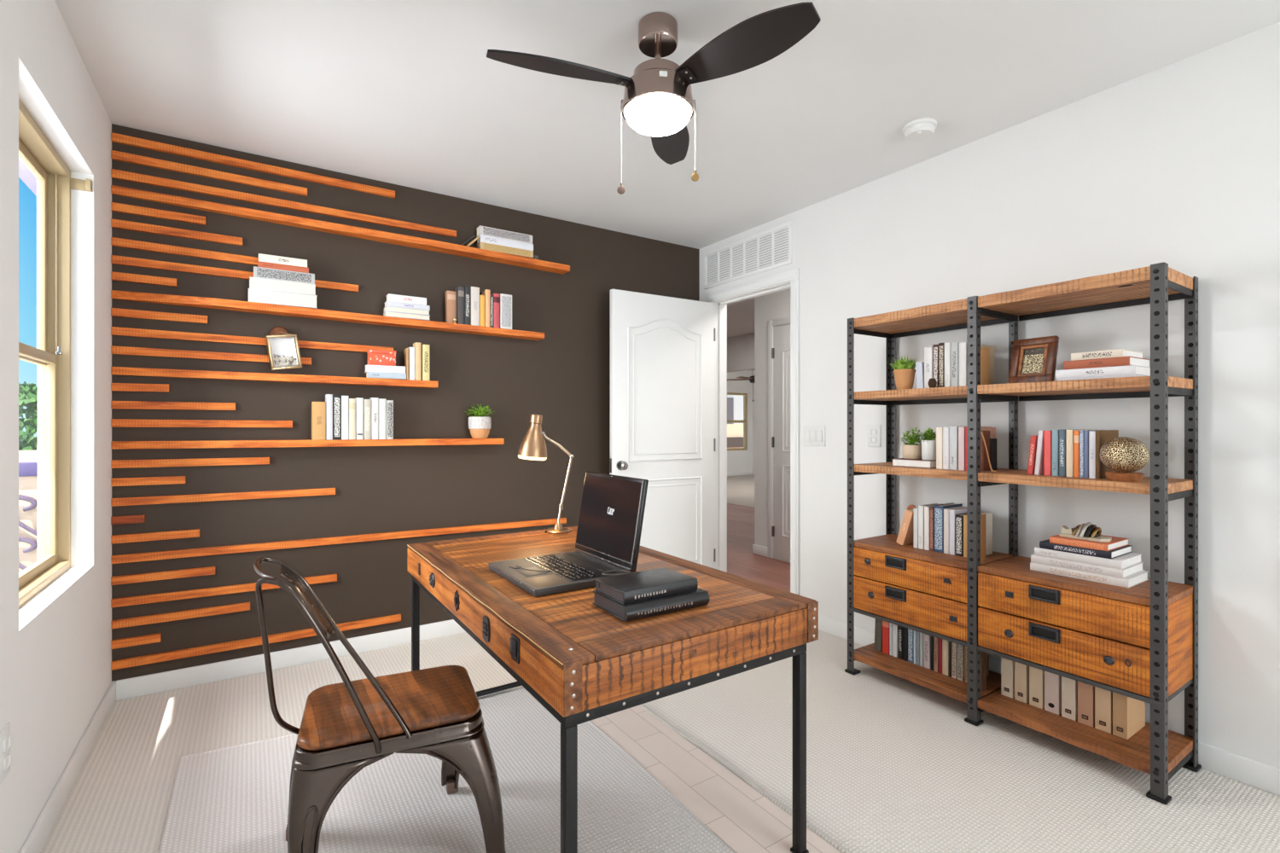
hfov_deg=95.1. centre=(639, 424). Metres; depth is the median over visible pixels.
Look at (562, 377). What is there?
wall
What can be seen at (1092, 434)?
book
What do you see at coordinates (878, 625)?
book
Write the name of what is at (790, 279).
trim
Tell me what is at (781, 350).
door
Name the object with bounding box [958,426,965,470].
book
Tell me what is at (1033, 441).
book
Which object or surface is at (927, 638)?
book
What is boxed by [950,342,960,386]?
book
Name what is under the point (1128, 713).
magazine file
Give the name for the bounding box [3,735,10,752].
receptacle
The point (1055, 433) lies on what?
book
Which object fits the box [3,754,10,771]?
receptacle
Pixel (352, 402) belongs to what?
book
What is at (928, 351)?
book
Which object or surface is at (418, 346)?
book
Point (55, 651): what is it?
wall
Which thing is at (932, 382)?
cone
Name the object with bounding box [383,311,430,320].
book
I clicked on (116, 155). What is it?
timber slat
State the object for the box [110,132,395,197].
timber slat
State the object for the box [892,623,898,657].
book
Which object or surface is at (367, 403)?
book
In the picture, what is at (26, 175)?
roof eave
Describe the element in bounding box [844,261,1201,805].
bookcase
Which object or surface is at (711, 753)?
trim
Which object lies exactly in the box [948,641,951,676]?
book
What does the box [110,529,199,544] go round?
timber slat
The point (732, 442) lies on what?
vent
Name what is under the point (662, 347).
door
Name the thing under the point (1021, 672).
magazine file
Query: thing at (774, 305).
wall
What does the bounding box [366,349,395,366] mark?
gift box
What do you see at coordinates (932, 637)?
book
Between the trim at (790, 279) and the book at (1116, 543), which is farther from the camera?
the trim at (790, 279)
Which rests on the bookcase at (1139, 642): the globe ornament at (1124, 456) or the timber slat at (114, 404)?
the globe ornament at (1124, 456)
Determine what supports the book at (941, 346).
on the bookcase at (1139, 642)
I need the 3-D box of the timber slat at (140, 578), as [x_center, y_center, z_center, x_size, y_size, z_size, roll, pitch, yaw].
[-2.086,0.662,2.574,0.354,0.037,0.020,0,0,-34]
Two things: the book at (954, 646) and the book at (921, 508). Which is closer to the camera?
the book at (954, 646)
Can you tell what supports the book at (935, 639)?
on the bookcase at (1139, 642)
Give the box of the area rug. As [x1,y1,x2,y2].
[158,686,735,852]
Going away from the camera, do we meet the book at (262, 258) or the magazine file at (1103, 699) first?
the magazine file at (1103, 699)
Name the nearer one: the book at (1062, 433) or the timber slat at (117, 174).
the book at (1062, 433)
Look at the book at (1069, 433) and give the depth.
2.10 m
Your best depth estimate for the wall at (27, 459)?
4.24 m
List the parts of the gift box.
lid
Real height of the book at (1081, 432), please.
0.167 m
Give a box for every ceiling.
[54,0,1279,370]
[727,333,754,372]
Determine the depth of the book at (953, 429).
2.43 m
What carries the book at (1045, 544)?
on the book at (1129, 560)
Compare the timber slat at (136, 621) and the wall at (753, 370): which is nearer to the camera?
the timber slat at (136, 621)
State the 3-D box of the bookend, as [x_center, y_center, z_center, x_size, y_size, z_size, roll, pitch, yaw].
[1.286,0.467,2.796,0.055,0.166,0.048,0,0,-34]
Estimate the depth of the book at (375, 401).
2.97 m
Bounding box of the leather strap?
[980,431,996,471]
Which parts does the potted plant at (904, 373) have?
pot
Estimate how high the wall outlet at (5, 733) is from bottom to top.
0.120 m
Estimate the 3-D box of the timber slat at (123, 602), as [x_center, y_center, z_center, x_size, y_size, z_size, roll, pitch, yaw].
[-1.880,0.761,2.711,0.850,0.047,0.020,0,0,-34]
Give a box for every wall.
[0,0,111,852]
[18,450,37,572]
[111,123,699,681]
[699,21,1279,768]
[727,370,752,472]
[752,370,754,474]
[754,288,790,563]
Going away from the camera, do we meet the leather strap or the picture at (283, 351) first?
the leather strap
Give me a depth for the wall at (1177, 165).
2.24 m
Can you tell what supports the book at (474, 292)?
on the wall shelf at (211, 303)
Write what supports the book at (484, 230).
on the book at (482, 238)
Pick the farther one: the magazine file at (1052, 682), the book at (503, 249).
the book at (503, 249)
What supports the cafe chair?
on the area rug
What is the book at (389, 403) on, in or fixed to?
on the wall shelf at (299, 443)
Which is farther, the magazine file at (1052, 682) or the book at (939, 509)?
the book at (939, 509)
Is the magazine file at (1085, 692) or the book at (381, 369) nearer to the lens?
the magazine file at (1085, 692)
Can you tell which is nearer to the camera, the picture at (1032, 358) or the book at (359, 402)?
the picture at (1032, 358)
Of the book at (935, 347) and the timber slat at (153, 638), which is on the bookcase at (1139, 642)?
the book at (935, 347)
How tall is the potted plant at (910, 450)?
0.142 m
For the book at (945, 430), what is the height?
0.176 m
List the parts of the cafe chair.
post, panel, leg, seat, leg, leg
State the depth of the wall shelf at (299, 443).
2.77 m
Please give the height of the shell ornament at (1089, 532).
0.061 m
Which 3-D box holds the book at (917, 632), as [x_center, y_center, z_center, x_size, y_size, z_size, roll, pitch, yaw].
[1.300,0.989,2.653,0.150,0.166,0.014,0,0,-34]
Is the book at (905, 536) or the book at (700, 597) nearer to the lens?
the book at (700, 597)
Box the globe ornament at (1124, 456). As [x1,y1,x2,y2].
[1099,436,1150,482]
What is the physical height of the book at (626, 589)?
0.032 m
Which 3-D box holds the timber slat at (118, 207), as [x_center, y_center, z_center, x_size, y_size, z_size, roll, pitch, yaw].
[-2.101,-0.923,2.564,0.320,0.034,0.020,0,0,-34]
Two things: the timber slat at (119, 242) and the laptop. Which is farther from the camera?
the timber slat at (119, 242)
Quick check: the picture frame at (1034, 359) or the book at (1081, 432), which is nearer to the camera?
the book at (1081, 432)
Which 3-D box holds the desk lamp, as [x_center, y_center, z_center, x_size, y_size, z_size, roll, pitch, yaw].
[-0.432,0.215,2.639,0.247,0.528,0.132,0,0,16]
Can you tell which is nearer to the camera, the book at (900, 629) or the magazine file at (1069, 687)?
the magazine file at (1069, 687)
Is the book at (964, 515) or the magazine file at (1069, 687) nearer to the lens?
the magazine file at (1069, 687)
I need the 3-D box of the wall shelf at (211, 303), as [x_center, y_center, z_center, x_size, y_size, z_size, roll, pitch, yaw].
[-1.404,-0.540,2.982,1.943,0.054,0.095,0,0,-34]
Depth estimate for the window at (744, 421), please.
13.67 m
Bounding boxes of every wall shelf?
[110,185,570,274]
[110,290,544,340]
[110,366,437,388]
[110,438,503,449]
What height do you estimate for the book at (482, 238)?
0.040 m
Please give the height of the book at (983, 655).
0.181 m
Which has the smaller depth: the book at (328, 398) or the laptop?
the laptop
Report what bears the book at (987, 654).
on the bookcase at (1139, 642)
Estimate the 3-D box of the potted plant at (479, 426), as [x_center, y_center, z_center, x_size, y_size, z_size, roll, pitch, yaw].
[-0.900,-0.021,3.288,0.171,0.195,0.175,0,0,-34]
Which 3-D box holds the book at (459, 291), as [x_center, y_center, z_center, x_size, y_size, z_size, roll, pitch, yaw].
[-0.998,-0.654,3.238,0.031,0.204,0.068,0,0,-34]
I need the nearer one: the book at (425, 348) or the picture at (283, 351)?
the picture at (283, 351)
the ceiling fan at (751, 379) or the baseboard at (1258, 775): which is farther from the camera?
the ceiling fan at (751, 379)
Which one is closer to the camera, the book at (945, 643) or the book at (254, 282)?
the book at (945, 643)
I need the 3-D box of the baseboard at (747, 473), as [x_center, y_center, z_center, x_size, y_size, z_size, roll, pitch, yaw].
[1.046,1.125,12.687,3.830,0.086,0.013,0,0,-34]
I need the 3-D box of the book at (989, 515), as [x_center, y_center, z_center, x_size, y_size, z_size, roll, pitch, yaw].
[1.429,0.462,2.458,0.160,0.177,0.021,0,0,-34]
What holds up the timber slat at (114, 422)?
attached to the wall at (562, 377)
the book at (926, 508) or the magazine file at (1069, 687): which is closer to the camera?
the magazine file at (1069, 687)
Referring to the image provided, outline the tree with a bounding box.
[18,381,37,450]
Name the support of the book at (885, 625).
on the bookcase at (1139, 642)
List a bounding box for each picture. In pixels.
[270,337,296,367]
[1021,347,1044,373]
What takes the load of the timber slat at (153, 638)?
attached to the wall at (562, 377)
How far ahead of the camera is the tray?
2.09 m
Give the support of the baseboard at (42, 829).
attached to the wall at (55, 651)
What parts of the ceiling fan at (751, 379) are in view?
blade, blade, motor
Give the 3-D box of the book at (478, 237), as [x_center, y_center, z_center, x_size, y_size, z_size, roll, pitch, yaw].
[-0.930,-1.021,3.262,0.070,0.068,0.032,0,0,-34]
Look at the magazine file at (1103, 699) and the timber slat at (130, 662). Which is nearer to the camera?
the magazine file at (1103, 699)
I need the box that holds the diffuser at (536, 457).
[517,454,546,460]
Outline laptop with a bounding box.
[488,471,648,597]
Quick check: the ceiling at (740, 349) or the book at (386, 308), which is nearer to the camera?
the book at (386, 308)
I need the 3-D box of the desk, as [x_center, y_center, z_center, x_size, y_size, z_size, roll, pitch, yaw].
[-0.228,0.822,1.973,0.779,0.692,1.419,0,0,-34]
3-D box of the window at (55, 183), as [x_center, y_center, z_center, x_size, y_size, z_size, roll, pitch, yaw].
[-1.879,-0.205,1.804,0.142,1.464,0.850,0,0,-34]
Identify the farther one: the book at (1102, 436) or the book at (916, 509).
the book at (916, 509)
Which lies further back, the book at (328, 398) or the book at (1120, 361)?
the book at (328, 398)
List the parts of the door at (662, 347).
latch plate, knob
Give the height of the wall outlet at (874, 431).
0.115 m
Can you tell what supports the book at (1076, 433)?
on the bookcase at (1139, 642)
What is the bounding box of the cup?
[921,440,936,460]
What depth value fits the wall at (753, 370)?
13.72 m
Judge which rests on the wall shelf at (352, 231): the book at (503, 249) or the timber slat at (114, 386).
the book at (503, 249)
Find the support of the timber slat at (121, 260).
attached to the wall at (562, 377)
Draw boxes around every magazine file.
[1000,657,1014,698]
[1014,662,1029,703]
[1029,666,1044,709]
[1044,671,1061,715]
[1061,676,1077,721]
[1077,681,1094,727]
[1094,686,1112,733]
[1112,692,1145,739]
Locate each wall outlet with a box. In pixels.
[0,722,10,785]
[867,424,880,447]
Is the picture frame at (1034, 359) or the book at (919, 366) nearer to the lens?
the picture frame at (1034, 359)
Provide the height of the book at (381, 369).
0.036 m
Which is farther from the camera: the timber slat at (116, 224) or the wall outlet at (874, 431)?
the wall outlet at (874, 431)
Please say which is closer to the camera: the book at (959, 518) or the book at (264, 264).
the book at (959, 518)
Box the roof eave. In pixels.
[18,157,36,196]
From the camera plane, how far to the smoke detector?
2.47 m
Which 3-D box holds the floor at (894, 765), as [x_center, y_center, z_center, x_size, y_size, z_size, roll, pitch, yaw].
[1.876,1.210,5.625,10.654,0.084,13.100,0,0,-34]
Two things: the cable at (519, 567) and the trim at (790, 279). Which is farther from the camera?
the trim at (790, 279)
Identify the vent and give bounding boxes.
[704,221,791,289]
[727,436,743,448]
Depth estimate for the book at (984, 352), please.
2.36 m
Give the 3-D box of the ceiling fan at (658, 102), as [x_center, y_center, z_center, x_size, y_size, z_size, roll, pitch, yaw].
[0.033,-1.008,1.784,0.906,0.540,0.919,0,0,-34]
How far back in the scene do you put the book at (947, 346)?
2.47 m
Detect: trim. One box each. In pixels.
[639,704,849,852]
[705,267,799,595]
[768,316,790,558]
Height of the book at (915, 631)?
0.166 m
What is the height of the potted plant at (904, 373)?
0.164 m
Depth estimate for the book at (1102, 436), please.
2.03 m
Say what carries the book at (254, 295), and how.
on the wall shelf at (211, 303)
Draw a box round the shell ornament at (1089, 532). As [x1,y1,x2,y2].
[1058,522,1111,541]
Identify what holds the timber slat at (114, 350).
attached to the wall at (562, 377)
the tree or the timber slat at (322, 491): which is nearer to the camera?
the timber slat at (322, 491)
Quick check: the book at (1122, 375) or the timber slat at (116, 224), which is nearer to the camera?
the book at (1122, 375)
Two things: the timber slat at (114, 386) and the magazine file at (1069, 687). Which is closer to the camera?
the magazine file at (1069, 687)
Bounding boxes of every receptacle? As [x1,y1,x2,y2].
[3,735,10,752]
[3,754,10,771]
[871,429,876,435]
[871,436,876,442]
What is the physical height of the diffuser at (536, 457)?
0.059 m
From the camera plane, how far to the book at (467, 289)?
3.23 m
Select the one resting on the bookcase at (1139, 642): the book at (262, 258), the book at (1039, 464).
the book at (1039, 464)
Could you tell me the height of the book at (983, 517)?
0.189 m
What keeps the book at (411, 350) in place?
on the wall shelf at (114, 370)
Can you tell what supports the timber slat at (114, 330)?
attached to the wall at (562, 377)
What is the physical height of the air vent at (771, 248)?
0.255 m
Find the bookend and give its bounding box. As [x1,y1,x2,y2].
[907,505,915,509]
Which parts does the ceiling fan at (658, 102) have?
blade, lamp shade, maker plate, blade, pull chain, blade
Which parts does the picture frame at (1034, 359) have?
frame rail, frame rail, frame rail, frame rail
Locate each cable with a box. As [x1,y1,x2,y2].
[509,565,550,571]
[601,570,629,575]
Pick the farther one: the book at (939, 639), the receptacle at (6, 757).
the book at (939, 639)
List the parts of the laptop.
edge trim, keyboard trim, lid trim, screen lid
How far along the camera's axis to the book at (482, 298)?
3.27 m
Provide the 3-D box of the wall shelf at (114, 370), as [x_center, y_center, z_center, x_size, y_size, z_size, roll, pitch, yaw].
[-1.661,-0.223,2.811,1.326,0.045,0.095,0,0,-34]
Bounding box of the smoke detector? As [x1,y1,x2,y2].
[902,117,936,140]
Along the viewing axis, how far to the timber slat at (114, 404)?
2.58 m
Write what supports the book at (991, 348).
on the bookcase at (1139, 642)
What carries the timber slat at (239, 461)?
attached to the wall at (562, 377)
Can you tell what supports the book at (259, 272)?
on the book at (254, 282)
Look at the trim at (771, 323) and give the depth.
5.14 m
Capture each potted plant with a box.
[464,403,494,438]
[888,355,919,389]
[899,427,924,459]
[920,428,936,460]
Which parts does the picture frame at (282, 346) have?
frame rail, hanging knob, frame rail, frame rail, frame rail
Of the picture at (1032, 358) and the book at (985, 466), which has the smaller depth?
the picture at (1032, 358)
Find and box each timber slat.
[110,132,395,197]
[110,150,307,196]
[110,168,456,238]
[110,202,205,225]
[110,218,242,245]
[110,237,258,265]
[110,255,358,292]
[110,271,177,286]
[110,308,207,324]
[110,326,393,352]
[110,345,311,365]
[110,383,169,392]
[110,401,235,410]
[110,418,292,427]
[110,457,269,468]
[110,476,185,486]
[110,488,335,506]
[110,514,145,524]
[110,517,566,564]
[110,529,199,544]
[110,566,215,585]
[110,574,337,607]
[110,602,250,629]
[110,614,401,670]
[110,633,161,649]
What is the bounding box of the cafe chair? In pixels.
[253,557,506,852]
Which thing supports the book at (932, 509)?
on the bookcase at (1139, 642)
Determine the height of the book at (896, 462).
0.033 m
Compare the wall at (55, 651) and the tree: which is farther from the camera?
the tree
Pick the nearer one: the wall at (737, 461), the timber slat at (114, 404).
the timber slat at (114, 404)
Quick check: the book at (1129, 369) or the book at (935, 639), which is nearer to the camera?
the book at (1129, 369)
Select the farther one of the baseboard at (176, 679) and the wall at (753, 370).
the wall at (753, 370)
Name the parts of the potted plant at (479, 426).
pot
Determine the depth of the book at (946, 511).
2.50 m
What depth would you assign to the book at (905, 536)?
2.66 m
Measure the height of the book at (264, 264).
0.026 m
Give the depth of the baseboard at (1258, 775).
1.95 m
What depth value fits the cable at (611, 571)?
1.79 m
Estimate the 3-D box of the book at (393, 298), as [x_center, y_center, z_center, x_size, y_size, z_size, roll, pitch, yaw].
[-1.231,-0.655,3.084,0.190,0.038,0.068,0,0,-34]
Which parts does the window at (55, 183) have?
sash, sash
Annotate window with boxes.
[18,98,92,607]
[727,392,746,450]
[727,395,743,448]
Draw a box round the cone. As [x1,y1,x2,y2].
[927,378,936,388]
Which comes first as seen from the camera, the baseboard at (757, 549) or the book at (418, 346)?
the book at (418, 346)
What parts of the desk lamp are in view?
lamp shade, arm, arm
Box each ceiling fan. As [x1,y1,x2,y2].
[486,2,820,194]
[727,375,754,401]
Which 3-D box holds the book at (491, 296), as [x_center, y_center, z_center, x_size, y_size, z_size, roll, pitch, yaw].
[-0.854,-0.641,3.334,0.012,0.182,0.068,0,0,-34]
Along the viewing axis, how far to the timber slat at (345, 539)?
2.89 m
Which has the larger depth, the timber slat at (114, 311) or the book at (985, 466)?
the timber slat at (114, 311)
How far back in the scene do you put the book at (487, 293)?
3.29 m
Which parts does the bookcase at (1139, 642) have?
post, rail, post, card frame, card frame, handle, handle, drawer, drawer, shelf, shelf, shelf, shelf, shelf, rail, rail, post, post, card frame, card frame, handle, handle, drawer, drawer, shelf, shelf, shelf, shelf, shelf, rail, rail, rail, rail, post, post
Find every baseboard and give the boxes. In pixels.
[18,680,115,852]
[115,619,465,701]
[727,471,752,476]
[752,544,767,557]
[818,614,1279,796]
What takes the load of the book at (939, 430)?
on the bookcase at (1139, 642)
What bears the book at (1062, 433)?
on the bookcase at (1139, 642)
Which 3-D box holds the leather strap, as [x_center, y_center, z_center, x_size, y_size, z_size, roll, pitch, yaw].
[1.375,0.106,2.307,0.011,0.158,0.065,0,0,-23]
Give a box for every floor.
[40,474,1279,852]
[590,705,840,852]
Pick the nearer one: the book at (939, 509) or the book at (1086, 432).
the book at (1086, 432)
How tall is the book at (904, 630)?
0.160 m
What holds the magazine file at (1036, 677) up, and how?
on the bookcase at (1139, 642)
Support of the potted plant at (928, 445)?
on the book at (896, 462)
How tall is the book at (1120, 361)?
0.030 m
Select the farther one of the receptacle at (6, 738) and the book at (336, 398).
the book at (336, 398)
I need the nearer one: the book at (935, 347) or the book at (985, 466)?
the book at (985, 466)
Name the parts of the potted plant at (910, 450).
pot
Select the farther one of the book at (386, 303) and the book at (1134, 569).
the book at (386, 303)
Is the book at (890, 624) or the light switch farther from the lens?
the light switch
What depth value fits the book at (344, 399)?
2.89 m
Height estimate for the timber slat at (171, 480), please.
0.035 m
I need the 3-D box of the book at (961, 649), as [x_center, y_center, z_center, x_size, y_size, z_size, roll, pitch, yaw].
[1.403,0.987,2.498,0.150,0.170,0.024,0,0,-34]
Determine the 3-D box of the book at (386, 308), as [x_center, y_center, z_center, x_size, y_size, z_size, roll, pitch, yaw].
[-1.229,-0.596,3.085,0.216,0.026,0.068,0,0,-34]
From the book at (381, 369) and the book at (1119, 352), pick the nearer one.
the book at (1119, 352)
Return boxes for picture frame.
[264,326,302,370]
[1008,335,1058,383]
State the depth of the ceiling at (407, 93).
2.18 m
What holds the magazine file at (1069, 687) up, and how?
on the bookcase at (1139, 642)
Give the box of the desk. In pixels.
[407,526,818,852]
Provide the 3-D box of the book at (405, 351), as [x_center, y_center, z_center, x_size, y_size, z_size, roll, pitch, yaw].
[-1.230,-0.318,3.084,0.012,0.165,0.068,0,0,-34]
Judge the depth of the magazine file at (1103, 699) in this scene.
2.05 m
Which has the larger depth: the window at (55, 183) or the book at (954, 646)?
the book at (954, 646)
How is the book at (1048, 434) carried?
on the bookcase at (1139, 642)
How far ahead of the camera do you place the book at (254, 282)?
2.75 m
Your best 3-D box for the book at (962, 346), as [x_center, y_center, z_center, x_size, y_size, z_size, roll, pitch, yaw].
[1.404,-0.248,2.470,0.170,0.186,0.031,0,0,-34]
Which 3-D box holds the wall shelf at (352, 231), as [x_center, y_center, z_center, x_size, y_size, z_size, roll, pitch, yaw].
[-1.333,-0.975,3.028,2.112,0.072,0.095,0,0,-34]
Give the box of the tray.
[1058,533,1111,541]
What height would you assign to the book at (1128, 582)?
0.029 m
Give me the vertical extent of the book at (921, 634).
0.167 m
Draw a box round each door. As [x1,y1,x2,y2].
[610,289,715,568]
[771,325,790,560]
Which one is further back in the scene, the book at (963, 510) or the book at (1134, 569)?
the book at (963, 510)
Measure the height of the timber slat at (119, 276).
0.033 m
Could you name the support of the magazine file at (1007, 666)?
on the bookcase at (1139, 642)
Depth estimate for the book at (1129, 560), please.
2.07 m
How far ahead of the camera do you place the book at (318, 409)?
2.83 m
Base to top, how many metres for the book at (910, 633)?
0.164 m
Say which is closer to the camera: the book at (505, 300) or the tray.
the tray
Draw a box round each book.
[248,288,317,308]
[249,276,315,295]
[253,266,314,284]
[257,261,308,273]
[258,253,307,267]
[311,401,325,440]
[325,394,332,440]
[332,395,340,439]
[340,395,348,439]
[348,398,355,439]
[355,397,363,439]
[363,399,371,439]
[364,364,405,373]
[366,372,406,379]
[369,397,378,439]
[378,398,386,439]
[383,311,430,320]
[384,301,429,310]
[384,306,429,315]
[386,293,426,305]
[386,400,393,439]
[403,348,408,379]
[408,347,415,380]
[413,342,421,380]
[421,344,429,380]
[445,290,455,323]
[454,286,464,324]
[460,235,475,245]
[463,286,470,325]
[465,236,479,246]
[470,286,479,325]
[476,225,532,244]
[477,234,533,250]
[477,242,533,258]
[479,295,485,326]
[482,289,490,327]
[490,295,493,327]
[491,293,499,328]
[499,293,511,329]
[592,587,709,622]
[593,567,698,605]
[874,618,882,651]
[882,621,889,654]
[889,622,892,656]
[892,458,936,468]
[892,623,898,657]
[896,507,914,545]
[898,626,902,659]
[902,627,907,661]
[907,628,913,663]
[913,507,918,548]
[913,630,916,664]
[915,362,924,388]
[916,631,919,665]
[918,503,942,549]
[919,632,923,666]
[923,634,930,669]
[924,347,932,388]
[924,504,939,550]
[929,506,934,551]
[930,635,933,670]
[932,344,938,387]
[933,636,938,672]
[934,502,962,552]
[936,427,942,469]
[938,343,944,387]
[938,638,942,673]
[942,427,949,469]
[942,639,948,675]
[943,506,966,553]
[944,342,950,387]
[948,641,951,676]
[949,425,966,470]
[949,507,966,555]
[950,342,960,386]
[951,642,957,678]
[955,512,966,556]
[957,644,965,680]
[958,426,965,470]
[959,342,985,386]
[963,512,983,557]
[965,426,991,471]
[965,646,989,682]
[980,344,994,384]
[980,347,989,384]
[980,427,995,438]
[980,430,989,471]
[980,512,992,555]
[980,513,986,562]
[980,651,986,692]
[989,438,996,471]
[1027,436,1037,474]
[1029,562,1149,587]
[1030,553,1144,578]
[1034,430,1044,475]
[1034,546,1142,570]
[1039,539,1132,558]
[1044,430,1052,476]
[1049,535,1128,551]
[1052,430,1058,476]
[1055,365,1150,378]
[1056,374,1149,380]
[1058,429,1084,477]
[1063,356,1150,369]
[1066,430,1079,477]
[1070,349,1144,360]
[1073,430,1079,477]
[1079,430,1084,477]
[1084,430,1096,477]
[1088,430,1096,478]
[1096,430,1118,478]
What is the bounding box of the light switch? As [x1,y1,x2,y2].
[803,425,825,446]
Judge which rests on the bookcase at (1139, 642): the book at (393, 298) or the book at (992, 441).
the book at (992, 441)
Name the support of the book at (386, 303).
on the book at (386, 308)
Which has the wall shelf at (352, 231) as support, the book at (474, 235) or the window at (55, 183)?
the book at (474, 235)
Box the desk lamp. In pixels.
[517,413,573,534]
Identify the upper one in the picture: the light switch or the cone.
the cone
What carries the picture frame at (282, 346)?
on the wall shelf at (114, 370)
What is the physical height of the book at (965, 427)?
0.178 m
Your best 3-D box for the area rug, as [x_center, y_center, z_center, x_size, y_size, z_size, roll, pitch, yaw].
[-0.382,1.166,1.391,1.321,0.012,2.452,0,0,-34]
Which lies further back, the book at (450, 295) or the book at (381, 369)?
the book at (450, 295)
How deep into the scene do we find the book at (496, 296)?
3.32 m
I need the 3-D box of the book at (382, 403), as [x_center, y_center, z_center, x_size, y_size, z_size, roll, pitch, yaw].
[-1.332,-0.029,3.017,0.033,0.207,0.068,0,0,-34]
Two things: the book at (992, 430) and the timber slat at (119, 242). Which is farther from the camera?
the timber slat at (119, 242)
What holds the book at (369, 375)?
on the wall shelf at (114, 370)
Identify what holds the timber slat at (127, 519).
attached to the wall at (562, 377)

